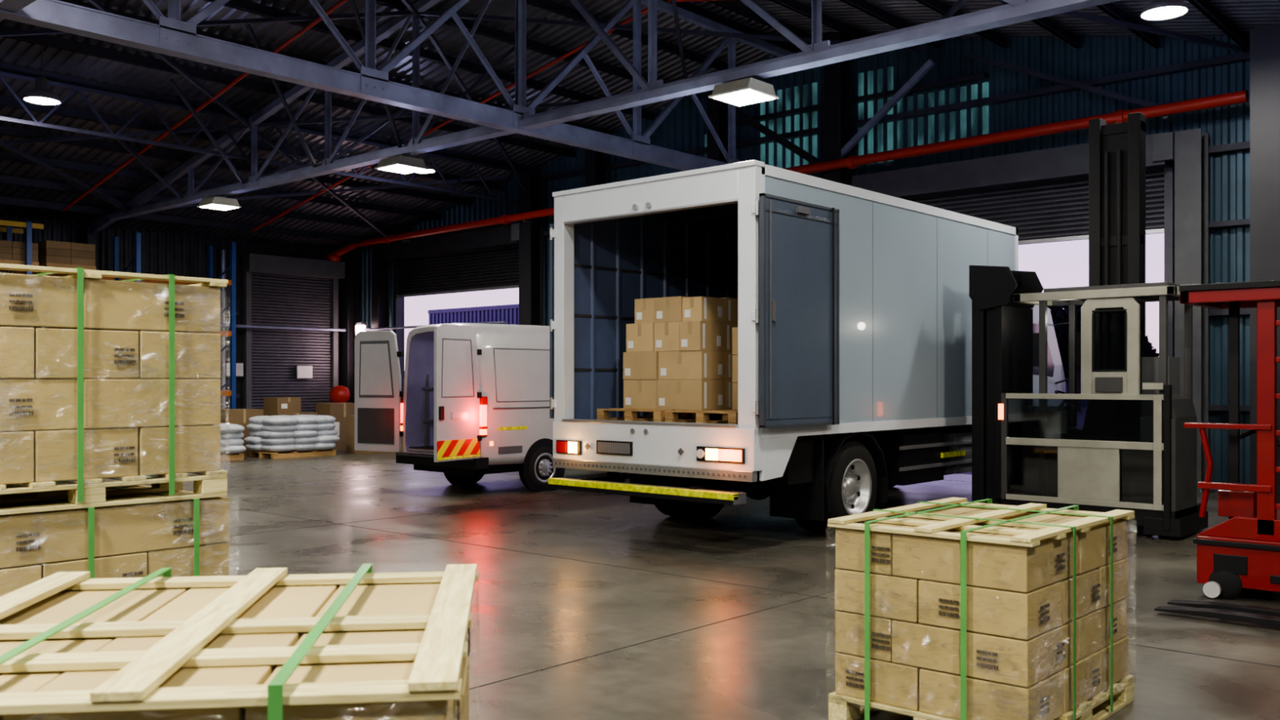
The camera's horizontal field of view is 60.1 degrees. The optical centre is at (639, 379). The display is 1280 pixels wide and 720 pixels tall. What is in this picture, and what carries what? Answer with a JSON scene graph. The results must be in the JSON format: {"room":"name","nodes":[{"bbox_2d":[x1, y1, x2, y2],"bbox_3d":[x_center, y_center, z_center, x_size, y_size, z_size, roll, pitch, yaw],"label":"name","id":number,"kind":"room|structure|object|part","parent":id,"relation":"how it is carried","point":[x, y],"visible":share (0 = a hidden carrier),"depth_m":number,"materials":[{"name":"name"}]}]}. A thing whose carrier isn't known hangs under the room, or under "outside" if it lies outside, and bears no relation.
{"room":"distribution center","nodes":[
{"label":"distribution center","id":0,"kind":"room"},
{"bbox_2d":[0,215,359,408],"bbox_3d":[-16.484,-1.050,21.259,0.135,5.400,26.000,0,0,41],"label":"wall","id":1,"kind":"structure","parent":0,"point":[162,254],"depth_m":27.28,"materials":[{"name":"metal"}]},
{"bbox_2d":[225,362,243,377],"bbox_3d":[-10.218,-0.260,27.900,0.040,0.360,0.490,0,0,41],"label":"wall sign","id":2,"kind":"object","parent":1,"relation":"attached to","point":[239,366],"depth_m":27.93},
{"bbox_2d":[240,253,345,412],"bbox_3d":[-9.097,-0.775,29.145,0.450,4.850,2.800,0,0,41],"label":"door","id":3,"kind":"structure","parent":1,"relation":"in","point":[277,291],"depth_m":29.13,"materials":[{"name":"grey metal"}]},
{"bbox_2d":[355,322,366,333],"bbox_3d":[-7.529,0.050,29.740,0.350,3.200,0.270,0,0,41],"label":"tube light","id":4,"kind":"object","parent":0,"point":[359,326],"depth_m":29.61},
{"bbox_2d":[220,249,506,408],"bbox_3d":[-8.702,-0.850,24.609,6.649,4.800,9.330,0,0,41],"label":"pipe","id":5,"kind":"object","parent":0,"point":[223,325],"depth_m":27.62,"materials":[{"name":"metal"}]},
{"bbox_2d":[296,364,312,378],"bbox_3d":[-8.908,-0.210,29.411,0.040,0.360,0.490,0,0,41],"label":"wall sign","id":6,"kind":"object","parent":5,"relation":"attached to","point":[303,371],"visible":1,"depth_m":29.37,"materials":[{"name":"paper"}]},
{"bbox_2d":[329,385,350,402],"bbox_3d":[-8.002,0.900,29.614,0.518,1.500,0.694,0,0,-10],"label":"hose reel","id":7,"kind":"object","parent":5,"relation":"attached to","point":[340,393],"visible":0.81,"depth_m":29.30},
{"bbox_2d":[0,0,1248,245],"bbox_3d":[-4.929,-4.920,11.003,28.285,3.040,25.950,0,0,41],"label":"roof","id":8,"kind":"structure","parent":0,"point":[1204,6],"depth_m":20.23,"materials":[{"name":"black metal"}]},
{"bbox_2d":[0,0,35,21],"bbox_3d":[-6.104,-4.790,10.607,29.520,3.047,0.200,0,0,41],"label":"roof truss","id":9,"kind":"object","parent":8,"relation":"attached to","point":[14,6],"depth_m":10.43,"materials":[{"name":"grey metal"}]},
{"bbox_2d":[196,195,241,210],"bbox_3d":[-8.105,-3.455,21.324,0.600,0.270,0.600,0,0,41],"label":"floodlight","id":10,"kind":"object","parent":8,"relation":"hanging from","point":[218,202],"visible":0.97,"depth_m":21.19,"materials":[{"name":"beige"}]},
{"bbox_2d":[0,71,527,204],"bbox_3d":[-10.978,-4.450,16.265,0.060,0.760,25.615,0,0,41],"label":"roof truss","id":11,"kind":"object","parent":8,"relation":"attached to","point":[79,89],"depth_m":19.89,"materials":[{"name":"metal"}]},
{"bbox_2d":[62,0,724,231],"bbox_3d":[-3.996,-4.850,13.216,25.512,2.619,12.960,0,0,41],"label":"pipes","id":12,"kind":"object","parent":8,"relation":"attached to","point":[340,2],"visible":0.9,"depth_m":19.90,"materials":[{"name":"red metal"}]},
{"bbox_2d":[0,0,795,170],"bbox_3d":[-5.539,-4.820,11.309,0.215,2.620,25.400,0,0,41],"label":"truss","id":13,"kind":"object","parent":8,"relation":"attached to","point":[173,37],"visible":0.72,"depth_m":14.12,"materials":[{"name":"metal"}]},
{"bbox_2d":[374,154,428,173],"bbox_3d":[-3.761,-3.455,17.481,0.600,0.270,0.600,0,0,41],"label":"floodlight","id":14,"kind":"object","parent":8,"relation":"hanging from","point":[401,163],"visible":0.97,"depth_m":17.35,"materials":[{"name":"beige"}]},
{"bbox_2d":[82,0,1120,235],"bbox_3d":[-1.664,-4.790,15.625,29.520,3.047,0.200,0,0,41],"label":"roof truss","id":15,"kind":"object","parent":8,"relation":"attached to","point":[819,53],"depth_m":15.12,"materials":[{"name":"metal"}]},
{"bbox_2d":[0,0,1242,238],"bbox_3d":[-3.382,-4.766,17.305,20.052,2.382,13.681,0,0,41],"label":"roof truss","id":16,"kind":"structure","parent":8,"relation":"attached to","point":[930,63],"depth_m":18.88,"materials":[{"name":"grey metal"}]},
{"bbox_2d":[708,76,779,106],"bbox_3d":[1.227,-3.455,13.068,0.600,0.270,0.600,0,0,41],"label":"floodlight","id":17,"kind":"object","parent":8,"relation":"hanging from","point":[745,91],"visible":0.97,"depth_m":12.94,"materials":[{"name":"beige"}]},
{"bbox_2d":[325,89,1248,261],"bbox_3d":[0.043,-3.501,22.760,22.301,1.103,0.750,0,0,41],"label":"pipe","id":18,"kind":"object","parent":8,"relation":"attached to","point":[851,162],"visible":0.75,"depth_m":18.41,"materials":[{"name":"red metal"}]},
{"bbox_2d":[1140,0,1188,20],"bbox_3d":[6.148,-4.580,12.986,0.510,0.620,0.510,0,0,41],"label":"pendant lamp","id":19,"kind":"object","parent":8,"relation":"hanging from","point":[1156,10],"visible":1,"depth_m":12.87,"materials":[{"name":"metal"}]},
{"bbox_2d":[0,449,1279,719],"bbox_3d":[-5.375,1.750,11.431,30.200,0.200,26.600,0,0,41],"label":"floor","id":20,"kind":"structure","parent":0,"point":[531,612],"depth_m":8.57,"materials":[{"name":"concrete"}]},
{"bbox_2d":[80,226,103,271],"bbox_3d":[-12.449,-0.900,25.167,0.470,5.100,0.470,0,0,41],"label":"steel column","id":21,"kind":"structure","parent":20,"relation":"on","point":[97,239],"depth_m":25.18,"materials":[{"name":"metal"}]},
{"bbox_2d":[0,484,229,596],"bbox_3d":[-2.888,1.119,5.466,1.058,1.063,1.382,0,0,41],"label":"pallet","id":22,"kind":"object","parent":20,"relation":"on","point":[190,537],"visible":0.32,"depth_m":5.23,"materials":[{"name":"brown cardboard"}]},
{"bbox_2d":[0,263,228,515],"bbox_3d":[-2.911,0.038,5.440,1.058,1.100,1.352,0,0,41],"label":"pallet","id":23,"kind":"object","parent":22,"relation":"on","point":[100,379],"visible":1,"depth_m":5.17,"materials":[{"name":"beige cardboard"}]},
{"bbox_3d":[-2.911,-0.488,5.440,1.040,0.037,1.340,0,0,41],"label":"frame","id":24,"kind":"part","parent":23,"relation":"part of","materials":[{"name":"brown wood"}]},
{"bbox_2d":[0,219,235,408],"bbox_3d":[-13.725,-0.800,22.291,1.200,4.900,11.300,0,0,41],"label":"rack","id":25,"kind":"object","parent":20,"relation":"on","point":[8,231],"visible":0.36,"depth_m":25.88,"materials":[{"name":"blue metal"}]},
{"bbox_2d":[0,240,115,280],"bbox_3d":[-13.924,-0.634,22.066,0.940,4.568,10.200,0,0,41],"label":"carton","id":26,"kind":"object","parent":25,"relation":"on","point":[46,253],"visible":0.16,"depth_m":23.27,"materials":[{"name":"brown cardboard"}]},
{"bbox_2d":[213,422,245,461],"bbox_3d":[-9.057,1.278,22.830,1.352,0.744,1.562,0,0,41],"label":"wooden pallet","id":27,"kind":"object","parent":20,"relation":"on","point":[232,448],"visible":0.2,"depth_m":22.73,"materials":[{"name":"brown wood"}]},
{"bbox_2d":[0,563,478,719],"bbox_3d":[-1.010,1.100,2.622,1.222,1.100,1.328,0,0,-7],"label":"pallet","id":28,"kind":"object","parent":20,"relation":"on","point":[264,643],"visible":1,"depth_m":2.43,"materials":[{"name":"brown wood"}]},
{"bbox_2d":[220,408,263,455],"bbox_3d":[-8.976,1.149,24.564,0.804,1.002,0.900,0,0,41],"label":"cardboard box","id":29,"kind":"object","parent":20,"relation":"on","point":[236,416],"visible":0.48,"depth_m":24.27,"materials":[{"name":"cardboard"}]},
{"bbox_2d":[263,412,317,415],"bbox_3d":[-8.110,1.199,25.467,0.904,0.902,1.000,0,0,41],"label":"cardboard box","id":30,"kind":"object","parent":20,"relation":"on","point":[300,413],"visible":0.13,"depth_m":25.10,"materials":[{"name":"cardboard"}]},
{"bbox_2d":[263,396,301,413],"bbox_3d":[-8.214,0.574,25.425,0.604,0.352,0.600,0,0,41],"label":"cardboard box","id":31,"kind":"object","parent":30,"relation":"on","point":[271,405],"visible":0.96,"depth_m":25.21,"materials":[{"name":"cardboard"}]},
{"bbox_2d":[244,414,340,458],"bbox_3d":[-7.558,1.208,24.051,1.354,0.884,1.740,0,0,41],"label":"wooden pallet","id":32,"kind":"object","parent":20,"relation":"on","point":[295,436],"visible":1,"depth_m":23.55,"materials":[{"name":"brown wood"}]},
{"bbox_2d":[315,402,354,449],"bbox_3d":[-7.211,1.099,26.408,0.604,1.102,0.800,0,0,41],"label":"cardboard box","id":33,"kind":"object","parent":20,"relation":"on","point":[339,411],"visible":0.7,"depth_m":26.12,"materials":[{"name":"cardboard"}]},
{"bbox_2d":[341,253,357,402],"bbox_3d":[-7.943,-0.900,30.260,0.420,5.100,0.420,0,0,41],"label":"steel column","id":34,"kind":"structure","parent":20,"relation":"on","point":[348,284],"depth_m":30.24,"materials":[{"name":"metal"}]},
{"bbox_2d":[346,415,395,454],"bbox_3d":[-6.029,1.224,25.028,0.804,0.852,0.900,0,0,41],"label":"cardboard box","id":35,"kind":"object","parent":20,"relation":"on","point":[349,419],"visible":0.16,"depth_m":24.81,"materials":[{"name":"cardboard"}]},
{"bbox_2d":[371,246,389,331],"bbox_3d":[-6.949,-0.950,29.648,0.420,5.200,0.470,0,0,41],"label":"steel column","id":36,"kind":"structure","parent":20,"relation":"on","point":[380,267],"depth_m":29.62,"materials":[{"name":"metal"}]},
{"bbox_2d":[354,323,564,492],"bbox_3d":[-1.625,0.436,18.090,2.970,2.563,6.556,0,0,41],"label":"delivery van","id":37,"kind":"object","parent":20,"relation":"on","point":[473,403],"visible":0.62,"depth_m":16.21,"materials":[{"name":"paint"}]},
{"bbox_3d":[-3.997,0.170,16.938,0.950,1.840,0.095,0,0,30],"label":"door","id":38,"kind":"part","parent":37,"relation":"part of","materials":[{"name":"paint"}]},
{"bbox_3d":[-2.474,0.170,15.094,0.095,1.840,0.950,0,0,29],"label":"door","id":39,"kind":"part","parent":37,"relation":"part of","materials":[{"name":"white metal"}]},
{"bbox_2d":[519,173,543,325],"bbox_3d":[-2.531,-1.550,25.738,0.520,6.400,0.520,0,0,41],"label":"steel column","id":40,"kind":"structure","parent":20,"relation":"on","point":[531,234],"depth_m":25.71,"materials":[{"name":"metal"}]},
{"bbox_2d":[585,148,604,186],"bbox_3d":[-0.995,-1.850,24.380,0.420,7.000,0.420,0,0,41],"label":"steel column","id":41,"kind":"structure","parent":20,"relation":"on","point":[594,160],"depth_m":24.34,"materials":[{"name":"metal"}]},
{"bbox_2d":[66,453,1279,689],"bbox_3d":[-5.375,1.649,11.431,29.600,0.002,26.000,0,0,41],"label":"joint","id":42,"kind":"object","parent":20,"relation":"on","point":[356,454],"visible":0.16,"depth_m":8.60,"materials":[{"name":"grey concrete"}]},
{"bbox_2d":[706,89,728,163],"bbox_3d":[1.551,-2.150,22.127,0.420,7.600,0.420,0,0,41],"label":"steel column","id":43,"kind":"structure","parent":20,"relation":"on","point":[717,116],"depth_m":22.07,"materials":[{"name":"metal"}]},
{"bbox_2d":[547,160,1080,533],"bbox_3d":[2.738,-0.198,14.187,3.060,3.695,8.560,0,0,41],"label":"box truck","id":44,"kind":"object","parent":20,"relation":"on","point":[855,304],"visible":0.86,"depth_m":11.91,"materials":[{"name":"metal"}]},
{"bbox_2d":[596,296,737,424],"bbox_3d":[0.722,-0.221,12.090,1.900,1.329,1.467,0,0,41],"label":"stacked boxes","id":45,"kind":"object","parent":44,"relation":"in","point":[680,359],"visible":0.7,"depth_m":11.74,"materials":[{"name":"brown cardboard"}]},
{"bbox_3d":[0.301,-0.547,11.448,2.774,2.995,0.788,0,0,41],"label":"frame","id":46,"kind":"part","parent":44,"relation":"part of","materials":[{"name":"metal"}]},
{"bbox_2d":[823,31,850,185],"bbox_3d":[3.611,-2.350,20.305,0.470,8.000,0.470,0,0,41],"label":"steel column","id":47,"kind":"structure","parent":20,"relation":"on","point":[837,76],"depth_m":20.24,"materials":[{"name":"metal"}]},
{"bbox_2d":[827,497,1134,719],"bbox_3d":[1.727,1.159,5.529,1.028,0.982,1.358,0,0,41],"label":"pallet","id":48,"kind":"object","parent":20,"relation":"on","point":[962,610],"visible":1,"depth_m":5.10,"materials":[{"name":"brown cardboard"}]},
{"bbox_3d":[1.727,0.692,5.529,1.010,0.037,1.340,0,0,41],"label":"frame","id":49,"kind":"part","parent":48,"relation":"part of","materials":[{"name":"brown wood"}]},
{"bbox_2d":[968,111,1208,537],"bbox_3d":[5.014,-0.700,12.594,2.460,4.700,1.330,0,0,41],"label":"forklift","id":50,"kind":"object","parent":20,"relation":"on","point":[1133,450],"visible":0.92,"depth_m":12.54,"materials":[{"name":"black metal"}]},
{"bbox_2d":[1174,128,1214,494],"bbox_3d":[8.127,-1.000,16.309,0.480,5.300,0.520,0,0,41],"label":"steel column","id":51,"kind":"structure","parent":20,"relation":"on","point":[1191,146],"depth_m":16.19,"materials":[{"name":"metal"}]},
{"bbox_2d":[1154,280,1279,626],"bbox_3d":[4.986,-0.450,7.906,2.070,4.200,2.250,0,0,41],"label":"forklift","id":52,"kind":"object","parent":20,"relation":"on","point":[1242,552],"visible":1,"depth_m":8.23,"materials":[{"name":"red metal"}]},
{"bbox_2d":[1249,23,1279,503],"bbox_3d":[8.438,-1.500,14.699,0.620,6.300,0.620,0,0,41],"label":"steel column","id":53,"kind":"structure","parent":20,"relation":"on","point":[1264,42],"depth_m":14.57,"materials":[{"name":"metal"}]},
{"bbox_2d":[0,0,1279,253],"bbox_3d":[-5.309,-5.027,11.506,30.000,3.035,26.600,0,0,41],"label":"roof purlins","id":54,"kind":"structure","parent":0,"point":[1245,15],"depth_m":20.20,"materials":[{"name":"grey metal"}]},
{"bbox_2d":[22,44,61,105],"bbox_3d":[-9.108,-4.675,16.870,0.510,0.910,0.510,0,0,41],"label":"pendant lamp","id":55,"kind":"object","parent":54,"relation":"hanging from","point":[41,95],"visible":1,"depth_m":16.78,"materials":[{"name":"metal"}]},
{"bbox_2d":[415,119,435,173],"bbox_3d":[-4.320,-4.645,21.980,0.510,1.050,0.510,0,0,41],"label":"pendant lamp","id":56,"kind":"object","parent":54,"relation":"hanging from","point":[422,156],"visible":0.46,"depth_m":21.90,"materials":[{"name":"metal"}]},
{"bbox_2d":[359,35,1249,491],"bbox_3d":[3.267,-2.455,21.199,29.600,8.210,0.155,0,0,41],"label":"wall","id":57,"kind":"structure","parent":0,"point":[684,128],"depth_m":18.21,"materials":[{"name":"metal"}]},
{"bbox_2d":[382,222,519,375],"bbox_3d":[-4.642,-1.010,27.713,5.440,5.320,0.600,0,0,41],"label":"door","id":58,"kind":"structure","parent":57,"relation":"in","point":[486,258],"depth_m":27.82,"materials":[{"name":"metal"}]},
{"bbox_2d":[704,66,988,168],"bbox_3d":[3.589,-4.800,20.808,6.200,1.700,0.035,0,0,41],"label":"window","id":59,"kind":"structure","parent":57,"relation":"in","point":[890,69],"depth_m":20.09,"materials":[{"name":"teal glass"}]},
{"bbox_2d":[851,131,1174,356],"bbox_3d":[5.993,-1.010,18.304,5.440,5.320,0.600,0,0,41],"label":"door","id":60,"kind":"structure","parent":57,"relation":"in","point":[1042,193],"depth_m":18.00,"materials":[{"name":"metal"}]},
{"label":"outside","id":61,"kind":"structure","parent":0,"visible":0},
{"bbox_2d":[960,406,1087,474],"bbox_3d":[14.567,1.785,99.469,230.000,0.230,131.700,0,0,41],"label":"ground","id":62,"kind":"structure","parent":61,"point":[1081,415],"depth_m":49.24,"materials":[{"name":"concrete"}]},
{"bbox_2d":[427,303,519,324],"bbox_3d":[-2.591,-0.374,35.932,10.540,4.112,2.510,0,0,41],"label":"trailer","id":63,"kind":"object","parent":62,"relation":"on","point":[509,313],"visible":0.08,"depth_m":36.83,"materials":[{"name":"blue metal"}]},
{"bbox_2d":[404,369,1088,406],"bbox_3d":[16.491,0.260,79.007,160.000,2.820,0.400,0,0,41],"label":"wall","id":64,"kind":"structure","parent":62,"relation":"on","point":[1084,402],"depth_m":69.13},
{"bbox_2d":[1043,287,1068,382],"bbox_3d":[22.565,-1.931,61.544,4.649,7.262,5.659,0,0,25],"label":"tree","id":65,"kind":"object","parent":62,"relation":"on","point":[1055,311],"visible":0.1,"depth_m":60.27,"materials":[{"name":"green plant"}]},
{"bbox_2d":[1053,304,1082,411],"bbox_3d":[23.316,-1.536,59.611,4.352,6.471,4.513,0,0,-24],"label":"tree","id":66,"kind":"object","parent":62,"relation":"on","point":[1063,330],"visible":0.12,"depth_m":58.53,"materials":[{"name":"green plant"}]},
{"bbox_2d":[1145,334,1159,356],"bbox_3d":[25.368,-0.834,57.678,3.488,5.069,4.175,0,0,41],"label":"tree","id":67,"kind":"object","parent":62,"relation":"on","point":[1149,352],"visible":0.03,"depth_m":57.55,"materials":[{"name":"green plant"}]},
{"bbox_3d":[5.734,-1.050,1.603,0.135,5.400,26.000,0,0,41],"label":"wall","id":68,"kind":"structure","parent":0,"visible":0},
{"bbox_2d":[220,50,1249,411],"bbox_3d":[-5.339,-2.365,19.720,39.327,5.630,16.860,0,0,0],"label":"wall girts","id":69,"kind":"structure","parent":68,"relation":"attached to","point":[1242,56],"depth_m":18.75,"materials":[{"name":"metal"}]}
]}

